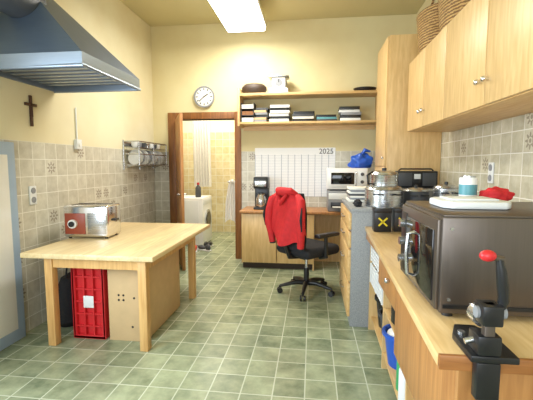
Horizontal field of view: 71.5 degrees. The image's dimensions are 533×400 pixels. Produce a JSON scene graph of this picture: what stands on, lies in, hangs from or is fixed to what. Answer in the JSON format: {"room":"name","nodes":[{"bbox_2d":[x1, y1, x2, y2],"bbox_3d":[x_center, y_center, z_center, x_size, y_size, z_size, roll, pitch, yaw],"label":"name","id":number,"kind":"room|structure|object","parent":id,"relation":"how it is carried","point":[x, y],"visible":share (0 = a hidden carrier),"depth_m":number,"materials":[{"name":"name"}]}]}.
{"room":"kitchen","nodes":[
{"label":"kitchen","id":0,"kind":"room"},
{"bbox_2d":[0,0,155,331],"bbox_3d":[-2.208,-0.517,2.171,0.179,3.460,7.050,1,5,7],"label":"wall","id":1,"kind":"structure","parent":0,"point":[46,158],"depth_m":3.84,"materials":[{"name":"paint"}]},
{"bbox_2d":[0,141,25,350],"bbox_3d":[-2.074,0.375,2.619,0.055,1.600,0.800,1,5,7],"label":"door","id":2,"kind":"structure","parent":1,"relation":"attached to","point":[12,315],"depth_m":2.90,"materials":[{"name":"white paint"}]},
{"bbox_2d":[29,186,36,204],"bbox_3d":[-2.018,-0.041,3.200,0.015,0.160,0.080,1,5,7],"label":"wall socket","id":3,"kind":"object","parent":1,"relation":"attached to","point":[32,189],"visible":1,"depth_m":3.19,"materials":[{"name":"white plastic"}]},
{"bbox_2d":[0,0,140,92],"bbox_3d":[-1.626,-1.626,2.821,0.846,1.370,1.081,1,5,7],"label":"range hood","id":4,"kind":"object","parent":1,"relation":"attached to","point":[42,46],"visible":1,"depth_m":2.69,"materials":[{"name":"metal"}]},
{"bbox_2d":[74,107,81,148],"bbox_3d":[-1.924,-0.728,3.771,0.047,0.420,0.080,1,5,7],"label":"conduit","id":5,"kind":"object","parent":1,"relation":"attached to","point":[77,143],"visible":1,"depth_m":3.76,"materials":[{"name":"white plastic"}]},
{"bbox_2d":[122,140,166,169],"bbox_3d":[-1.667,-0.617,5.146,0.227,0.380,0.898,1,5,7],"label":"dish rack","id":6,"kind":"object","parent":1,"relation":"attached to","point":[137,157],"visible":1,"depth_m":4.95,"materials":[{"name":"silver metal"}]},
{"bbox_2d":[0,232,396,399],"bbox_3d":[-0.463,1.174,3.204,4.730,0.100,9.500,1,5,7],"label":"floor","id":7,"kind":"structure","parent":0,"point":[240,338],"depth_m":2.81,"materials":[{"name":"green tile"}]},
{"bbox_2d":[58,268,72,326],"bbox_3d":[-1.762,0.827,3.382,0.260,0.556,0.416,1,5,7],"label":"tote bag","id":8,"kind":"object","parent":7,"relation":"on","point":[64,285],"visible":0.27,"depth_m":3.22,"materials":[{"name":"fabric"}]},
{"bbox_2d":[70,268,109,339],"bbox_3d":[-1.429,0.815,3.178,0.282,0.620,0.340,1,5,7],"label":"plastic crate","id":9,"kind":"object","parent":7,"relation":"on","point":[90,300],"visible":0.66,"depth_m":3.03,"materials":[{"name":"red plastic"}]},
{"bbox_2d":[20,222,209,351],"bbox_3d":[-1.267,0.712,3.568,1.065,0.750,1.550,1,5,7],"label":"work table","id":10,"kind":"object","parent":7,"relation":"on","point":[138,246],"visible":0.87,"depth_m":2.91,"materials":[{"name":"brown wood"}]},
{"bbox_2d":[63,203,120,238],"bbox_3d":[-1.618,0.191,3.460,0.450,0.306,0.315,0,5,3],"label":"toaster","id":11,"kind":"object","parent":10,"relation":"on","point":[80,219],"visible":1,"depth_m":3.35,"materials":[{"name":"silver metal"}]},
{"bbox_2d":[107,250,179,340],"bbox_3d":[-1.075,0.806,3.355,0.310,0.604,0.782,1,5,7],"label":"cabinet","id":12,"kind":"object","parent":7,"relation":"on","point":[164,277],"visible":0.78,"depth_m":3.00,"materials":[{"name":"brown wood"}]},
{"bbox_2d":[184,195,211,245],"bbox_3d":[-1.327,0.354,6.770,0.570,0.840,0.610,1,5,7],"label":"washing machine","id":13,"kind":"object","parent":7,"relation":"on","point":[198,210],"visible":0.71,"depth_m":6.47,"materials":[{"name":"white metal"}]},
{"bbox_2d":[195,183,200,196],"bbox_3d":[-1.211,-0.179,6.559,0.102,0.260,0.102,1,5,7],"label":"bottle","id":14,"kind":"object","parent":13,"relation":"on","point":[197,188],"visible":1,"depth_m":6.52,"materials":[{"name":"black plastic"}]},
{"bbox_2d":[197,244,211,251],"bbox_3d":[-1.036,0.785,6.178,0.268,0.114,0.084,4,7,34],"label":"shoe","id":15,"kind":"object","parent":7,"relation":"on","point":[207,247],"visible":1,"depth_m":6.13,"materials":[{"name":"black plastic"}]},
{"bbox_2d":[204,241,212,245],"bbox_3d":[-1.014,0.761,6.431,0.084,0.114,0.268,2,6,18],"label":"shoe","id":16,"kind":"object","parent":7,"relation":"on","point":[210,243],"visible":0.62,"depth_m":6.43,"materials":[{"name":"black plastic"}]},
{"bbox_2d":[239,206,340,270],"bbox_3d":[0.525,0.529,5.212,1.730,0.805,0.569,1,5,7],"label":"base cabinet","id":17,"kind":"object","parent":7,"relation":"on","point":[257,251],"visible":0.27,"depth_m":5.05,"materials":[{"name":"brown wood"}]},
{"bbox_2d":[253,177,269,209],"bbox_3d":[-0.064,-0.101,5.198,0.209,0.450,0.245,1,5,7],"label":"coffee maker","id":18,"kind":"object","parent":17,"relation":"on","point":[261,185],"visible":0.89,"depth_m":5.10,"materials":[{"name":"black plastic"}]},
{"bbox_2d":[326,189,347,211],"bbox_3d":[1.071,-0.002,5.014,0.490,0.289,0.530,1,5,7],"label":"printer","id":19,"kind":"object","parent":17,"relation":"on","point":[334,196],"visible":0.41,"depth_m":4.88,"materials":[{"name":"grey plastic"}]},
{"bbox_2d":[326,168,367,188],"bbox_3d":[1.082,-0.293,5.030,0.520,0.284,0.442,1,5,7],"label":"microwave oven","id":20,"kind":"object","parent":19,"relation":"on","point":[336,178],"visible":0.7,"depth_m":4.84,"materials":[{"name":"white metal"}]},
{"bbox_2d":[348,148,372,167],"bbox_3d":[1.259,-0.565,4.975,0.324,0.266,0.259,1,5,7],"label":"plastic bag","id":21,"kind":"object","parent":20,"relation":"on","point":[361,160],"visible":1,"depth_m":4.89,"materials":[{"name":"blue plastic"}]},
{"bbox_2d":[277,193,339,300],"bbox_3d":[0.447,0.470,4.118,0.662,1.130,0.684,-4,7,-39],"label":"office chair","id":22,"kind":"object","parent":7,"relation":"on","point":[313,248],"visible":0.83,"depth_m":3.97,"materials":[{"name":"black fabric"}]},
{"bbox_2d":[263,187,305,250],"bbox_3d":[0.217,0.176,3.898,0.242,0.634,0.607,-4,7,-36],"label":"jacket","id":23,"kind":"object","parent":22,"relation":"on","point":[284,212],"visible":0.99,"depth_m":3.81,"materials":[{"name":"fabric"}]},
{"bbox_2d":[339,198,402,326],"bbox_3d":[1.280,0.555,3.636,1.084,1.050,0.985,1,5,7],"label":"base cabinet","id":24,"kind":"object","parent":7,"relation":"on","point":[354,245],"visible":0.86,"depth_m":3.23,"materials":[{"name":"grey laminate"}]},
{"bbox_2d":[346,186,365,201],"bbox_3d":[0.971,-0.066,3.877,0.244,0.139,0.330,1,5,7],"label":"pile","id":25,"kind":"object","parent":24,"relation":"on","point":[353,193],"visible":0.54,"depth_m":3.73,"materials":[{"name":"white paper"}]},
{"bbox_2d":[353,199,361,206],"bbox_3d":[0.817,0.023,3.320,0.085,0.067,0.133,1,5,7],"label":"pouch","id":26,"kind":"object","parent":24,"relation":"on","point":[357,203],"visible":1,"depth_m":3.28,"materials":[{"name":"fabric"}]},
{"bbox_2d":[364,168,403,207],"bbox_3d":[1.050,-0.115,3.306,0.343,0.344,0.373,1,5,7],"label":"stock pot","id":27,"kind":"object","parent":24,"relation":"on","point":[383,190],"visible":0.98,"depth_m":3.20,"materials":[{"name":"silver metal"}]},
{"bbox_2d":[403,185,428,203],"bbox_3d":[1.358,-0.042,3.355,0.229,0.190,0.260,1,5,7],"label":"stock pot","id":28,"kind":"object","parent":24,"relation":"on","point":[415,193],"visible":0.86,"depth_m":3.28,"materials":[{"name":"silver metal"}]},
{"bbox_2d":[403,188,432,200],"bbox_3d":[1.521,-0.057,3.787,0.380,0.139,0.235,1,5,7],"label":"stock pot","id":29,"kind":"object","parent":24,"relation":"on","point":[429,189],"visible":0.07,"depth_m":3.67,"materials":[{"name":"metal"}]},
{"bbox_2d":[395,168,437,187],"bbox_3d":[1.522,-0.226,3.773,0.400,0.197,0.130,1,5,7],"label":"radio","id":30,"kind":"object","parent":29,"relation":"on","point":[406,179],"visible":0.87,"depth_m":3.72,"materials":[{"name":"black plastic"}]},
{"bbox_2d":[432,182,458,196],"bbox_3d":[1.616,-0.054,3.322,0.229,0.220,0.260,1,5,7],"label":"stock pot","id":31,"kind":"object","parent":24,"relation":"on","point":[445,189],"visible":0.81,"depth_m":3.25,"materials":[{"name":"silver metal"}]},
{"bbox_2d":[375,34,441,184],"bbox_3d":[1.617,-0.391,4.353,0.612,2.800,0.630,1,5,7],"label":"tall cabinet","id":32,"kind":"object","parent":7,"relation":"on","point":[396,148],"visible":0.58,"depth_m":4.01,"materials":[{"name":"brown wood"}]},
{"bbox_2d":[365,226,532,399],"bbox_3d":[1.115,0.778,2.070,1.028,0.902,2.182,1,5,7],"label":"base cabinet","id":33,"kind":"object","parent":7,"relation":"on","point":[433,366],"depth_m":1.33,"materials":[{"name":"brown wood"}]},
{"bbox_2d":[370,263,377,291],"bbox_3d":[1.036,0.620,2.967,0.366,0.166,0.256,1,5,7],"label":"storage basket","id":34,"kind":"object","parent":33,"relation":"on","point":[373,270],"visible":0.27,"depth_m":3.00,"materials":[{"name":"plastic"}]},
{"bbox_2d":[371,246,378,271],"bbox_3d":[1.166,0.466,2.815,0.658,0.152,0.560,1,5,7],"label":"storage basket","id":35,"kind":"object","parent":34,"relation":"on","point":[374,256],"visible":0.14,"depth_m":2.87,"materials":[{"name":"plastic"}]},
{"bbox_2d":[375,272,382,304],"bbox_3d":[1.002,0.646,2.690,0.366,0.166,0.256,1,5,7],"label":"storage basket","id":36,"kind":"object","parent":33,"relation":"on","point":[378,289],"visible":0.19,"depth_m":2.73,"materials":[{"name":"plastic"}]},
{"bbox_2d":[375,294,382,327],"bbox_3d":[0.998,0.896,2.977,0.254,0.254,0.254,1,5,7],"label":"bucket","id":37,"kind":"object","parent":33,"relation":"on","point":[379,306],"visible":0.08,"depth_m":2.96,"materials":[{"name":"black plastic"}]},
{"bbox_2d":[378,308,382,330],"bbox_3d":[0.944,0.932,2.704,0.254,0.234,0.254,1,5,7],"label":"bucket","id":38,"kind":"object","parent":33,"relation":"on","point":[380,311],"visible":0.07,"depth_m":2.70,"materials":[{"name":"black plastic"}]},
{"bbox_2d":[372,207,391,231],"bbox_3d":[0.909,0.153,2.918,0.136,0.184,0.106,1,5,7],"label":"tea canister","id":39,"kind":"object","parent":33,"relation":"on","point":[381,216],"visible":1,"depth_m":2.87,"materials":[{"name":"plastic"}]},
{"bbox_2d":[382,324,396,369],"bbox_3d":[0.888,0.959,2.410,0.264,0.236,0.264,1,5,7],"label":"bucket","id":40,"kind":"object","parent":33,"relation":"on","point":[387,331],"visible":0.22,"depth_m":2.38,"materials":[{"name":"plastic"}]},
{"bbox_2d":[391,305,394,324],"bbox_3d":[0.894,0.674,2.265,0.250,0.190,0.281,1,5,7],"label":"cooking pot","id":41,"kind":"object","parent":33,"relation":"on","point":[392,309],"visible":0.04,"depth_m":2.28,"materials":[{"name":"black metal"}]},
{"bbox_2d":[391,207,402,231],"bbox_3d":[1.065,0.153,2.919,0.136,0.184,0.106,1,5,7],"label":"tea canister","id":42,"kind":"object","parent":33,"relation":"on","point":[396,211],"visible":0.44,"depth_m":2.88,"materials":[{"name":"plastic"}]},
{"bbox_2d":[396,362,399,390],"bbox_3d":[0.794,0.972,2.139,0.082,0.260,0.082,1,5,7],"label":"detergent bottle","id":43,"kind":"object","parent":33,"relation":"on","point":[398,366],"visible":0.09,"depth_m":2.13,"materials":[{"name":"green plastic"}]},
{"bbox_2d":[398,368,405,399],"bbox_3d":[0.770,0.973,2.021,0.092,0.280,0.092,1,5,7],"label":"detergent bottle","id":44,"kind":"object","parent":33,"relation":"on","point":[401,382],"visible":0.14,"depth_m":2.00,"materials":[{"name":"white plastic"}]},
{"bbox_2d":[397,201,532,316],"bbox_3d":[0.859,0.204,1.455,0.603,0.353,0.514,1,5,7],"label":"countertop oven","id":45,"kind":"object","parent":33,"relation":"on","point":[441,247],"visible":1,"depth_m":1.23,"materials":[{"name":"metal"}]},
{"bbox_2d":[458,176,477,195],"bbox_3d":[0.891,-0.049,1.636,0.073,0.116,0.073,1,5,7],"label":"can","id":46,"kind":"object","parent":45,"relation":"on","point":[468,185],"visible":0.77,"depth_m":1.61,"materials":[{"name":"white plastic"}]},
{"bbox_2d":[430,196,511,209],"bbox_3d":[0.799,0.008,1.466,0.250,0.035,0.230,1,5,7],"label":"tray","id":47,"kind":"object","parent":45,"relation":"on","point":[450,202],"visible":1,"depth_m":1.38,"materials":[{"name":"plastic"}]},
{"bbox_2d":[479,186,514,200],"bbox_3d":[0.997,-0.024,1.605,0.140,0.072,0.077,1,5,7],"label":"cloth","id":48,"kind":"object","parent":45,"relation":"on","point":[495,192],"visible":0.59,"depth_m":1.58,"materials":[{"name":"fabric"}]},
{"bbox_2d":[452,250,519,399],"bbox_3d":[0.605,0.421,1.061,0.128,0.602,0.215,1,5,7],"label":"can opener","id":49,"kind":"object","parent":33,"relation":"on","point":[482,346],"visible":1,"depth_m":0.97,"materials":[{"name":"black metal"}]},
{"bbox_2d":[183,120,234,231],"bbox_3d":[-0.752,-0.766,7.787,3.000,2.900,0.150,1,5,7],"label":"wall","id":50,"kind":"structure","parent":0,"point":[222,132],"depth_m":7.77,"materials":[{"name":"tile"}]},
{"bbox_2d":[120,0,425,26],"bbox_3d":[-0.272,-2.266,1.767,4.080,0.100,7.350,1,5,7],"label":"ceiling","id":51,"kind":"structure","parent":0,"point":[155,13],"depth_m":4.91,"materials":[{"name":"paint"}]},
{"bbox_2d":[208,0,266,31],"bbox_3d":[-0.357,-2.309,4.193,0.540,0.269,1.530,1,5,7],"label":"ceiling lamp","id":52,"kind":"object","parent":51,"relation":"attached to","point":[235,15],"visible":1,"depth_m":4.40,"materials":[{"name":"white plastic"}]},
{"bbox_2d":[151,14,415,238],"bbox_3d":[-0.155,-0.834,5.532,4.730,3.460,0.150,1,5,7],"label":"wall","id":53,"kind":"structure","parent":0,"point":[327,54],"depth_m":5.34,"materials":[{"name":"paint"}]},
{"bbox_2d":[175,113,186,269],"bbox_3d":[-1.226,-0.124,5.247,0.120,2.080,0.780,-2,6,-18],"label":"door","id":54,"kind":"structure","parent":53,"relation":"in","point":[179,119],"depth_m":4.95,"materials":[{"name":"brown wood"}]},
{"bbox_2d":[194,86,214,107],"bbox_3d":[-0.917,-1.520,5.457,0.310,0.310,0.051,1,5,7],"label":"wall clock","id":55,"kind":"object","parent":53,"relation":"attached to","point":[204,96],"visible":1,"depth_m":5.44,"materials":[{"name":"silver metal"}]},
{"bbox_2d":[168,112,241,258],"bbox_3d":[-0.918,-0.215,5.679,1.115,2.200,0.200,1,5,7],"label":"trim","id":56,"kind":"structure","parent":53,"relation":"attached to","point":[199,116],"depth_m":5.55,"materials":[{"name":"brown wood"}]},
{"bbox_2d":[255,148,334,196],"bbox_3d":[0.410,-0.407,5.419,1.170,0.710,0.012,1,5,7],"label":"wall calendar","id":57,"kind":"object","parent":53,"relation":"attached to","point":[303,170],"visible":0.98,"depth_m":5.41,"materials":[{"name":"white paper"}]},
{"bbox_2d":[237,88,376,130],"bbox_3d":[0.578,-1.271,5.162,1.935,0.560,0.319,1,5,7],"label":"wall shelf","id":58,"kind":"object","parent":53,"relation":"attached to","point":[345,124],"visible":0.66,"depth_m":5.15,"materials":[{"name":"brown wood"}]},
{"bbox_2d":[241,102,255,121],"bbox_3d":[-0.250,-1.229,5.253,0.180,0.266,0.230,1,5,7],"label":"books","id":59,"kind":"object","parent":58,"relation":"on","point":[247,111],"visible":0.75,"depth_m":5.16,"materials":[{"name":"white paper"}]},
{"bbox_2d":[242,83,266,92],"bbox_3d":[-0.172,-1.558,5.207,0.357,0.150,0.272,1,5,7],"label":"bread bowl","id":60,"kind":"object","parent":58,"relation":"on","point":[252,87],"visible":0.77,"depth_m":5.10,"materials":[{"name":"brown wood"}]},
{"bbox_2d":[268,75,289,92],"bbox_3d":[0.178,-1.598,5.176,0.280,0.235,0.230,1,5,7],"label":"kitchen scale","id":61,"kind":"object","parent":58,"relation":"on","point":[279,82],"visible":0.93,"depth_m":5.08,"materials":[{"name":"plastic"}]},
{"bbox_2d":[254,105,360,121],"bbox_3d":[0.564,-1.202,5.166,1.457,0.229,0.249,1,5,7],"label":"folders","id":62,"kind":"object","parent":58,"relation":"on","point":[277,112],"visible":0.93,"depth_m":5.07,"materials":[{"name":"paper"}]},
{"bbox_2d":[353,86,375,89],"bbox_3d":[1.338,-1.492,5.037,0.308,0.050,0.280,1,5,7],"label":"tray","id":63,"kind":"object","parent":58,"relation":"on","point":[364,87],"visible":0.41,"depth_m":4.92,"materials":[{"name":"plastic"}]},
{"bbox_2d":[416,0,532,201],"bbox_3d":[1.679,-0.472,1.696,0.150,3.460,7.050,1,5,7],"label":"wall","id":64,"kind":"structure","parent":0,"point":[507,143],"depth_m":2.82,"materials":[{"name":"tile"}]},
{"bbox_2d":[407,0,532,131],"bbox_3d":[1.430,-0.880,2.195,0.470,0.680,3.050,1,5,7],"label":"upper cabinet","id":65,"kind":"object","parent":64,"relation":"attached to","point":[477,70],"visible":1,"depth_m":2.25,"materials":[{"name":"brown wood"}]},
{"bbox_2d":[416,0,439,52],"bbox_3d":[1.560,-1.632,3.377,0.346,0.592,0.546,1,5,7],"label":"wicker basket","id":66,"kind":"object","parent":65,"relation":"on","point":[427,20],"visible":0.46,"depth_m":3.26,"materials":[{"name":"beige wicker"}]},
{"bbox_2d":[438,0,469,31],"bbox_3d":[1.489,-1.477,2.814,0.336,0.390,0.567,1,5,7],"label":"wicker basket","id":67,"kind":"object","parent":65,"relation":"on","point":[447,9],"visible":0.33,"depth_m":2.74,"materials":[{"name":"beige wicker"}]},
{"bbox_2d":[487,162,493,182],"bbox_3d":[1.734,-0.210,2.863,0.015,0.160,0.080,1,5,7],"label":"wall socket","id":68,"kind":"object","parent":64,"relation":"attached to","point":[490,164],"visible":1,"depth_m":2.85,"materials":[{"name":"white plastic"}]},
{"bbox_3d":[-2.049,-0.679,6.868,0.150,2.900,2.000,1,5,7],"label":"wall","id":69,"kind":"structure","parent":0,"visible":0},
{"bbox_2d":[192,121,211,186],"bbox_3d":[-1.474,-0.946,7.176,0.890,1.372,0.070,1,5,7],"label":"curtain","id":70,"kind":"object","parent":69,"relation":"hanging from","point":[201,129],"visible":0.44,"depth_m":7.15,"materials":[{"name":"fabric"}]},
{"bbox_3d":[-0.015,-0.656,6.619,0.150,2.900,2.000,1,5,7],"label":"wall","id":71,"kind":"structure","parent":0,"visible":0},
{"bbox_2d":[225,179,234,221],"bbox_3d":[-0.429,0.050,6.099,0.530,0.777,0.069,1,5,7],"label":"towel","id":72,"kind":"object","parent":71,"relation":"hanging from","point":[230,198],"visible":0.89,"depth_m":6.12,"materials":[{"name":"fabric"}]}
]}

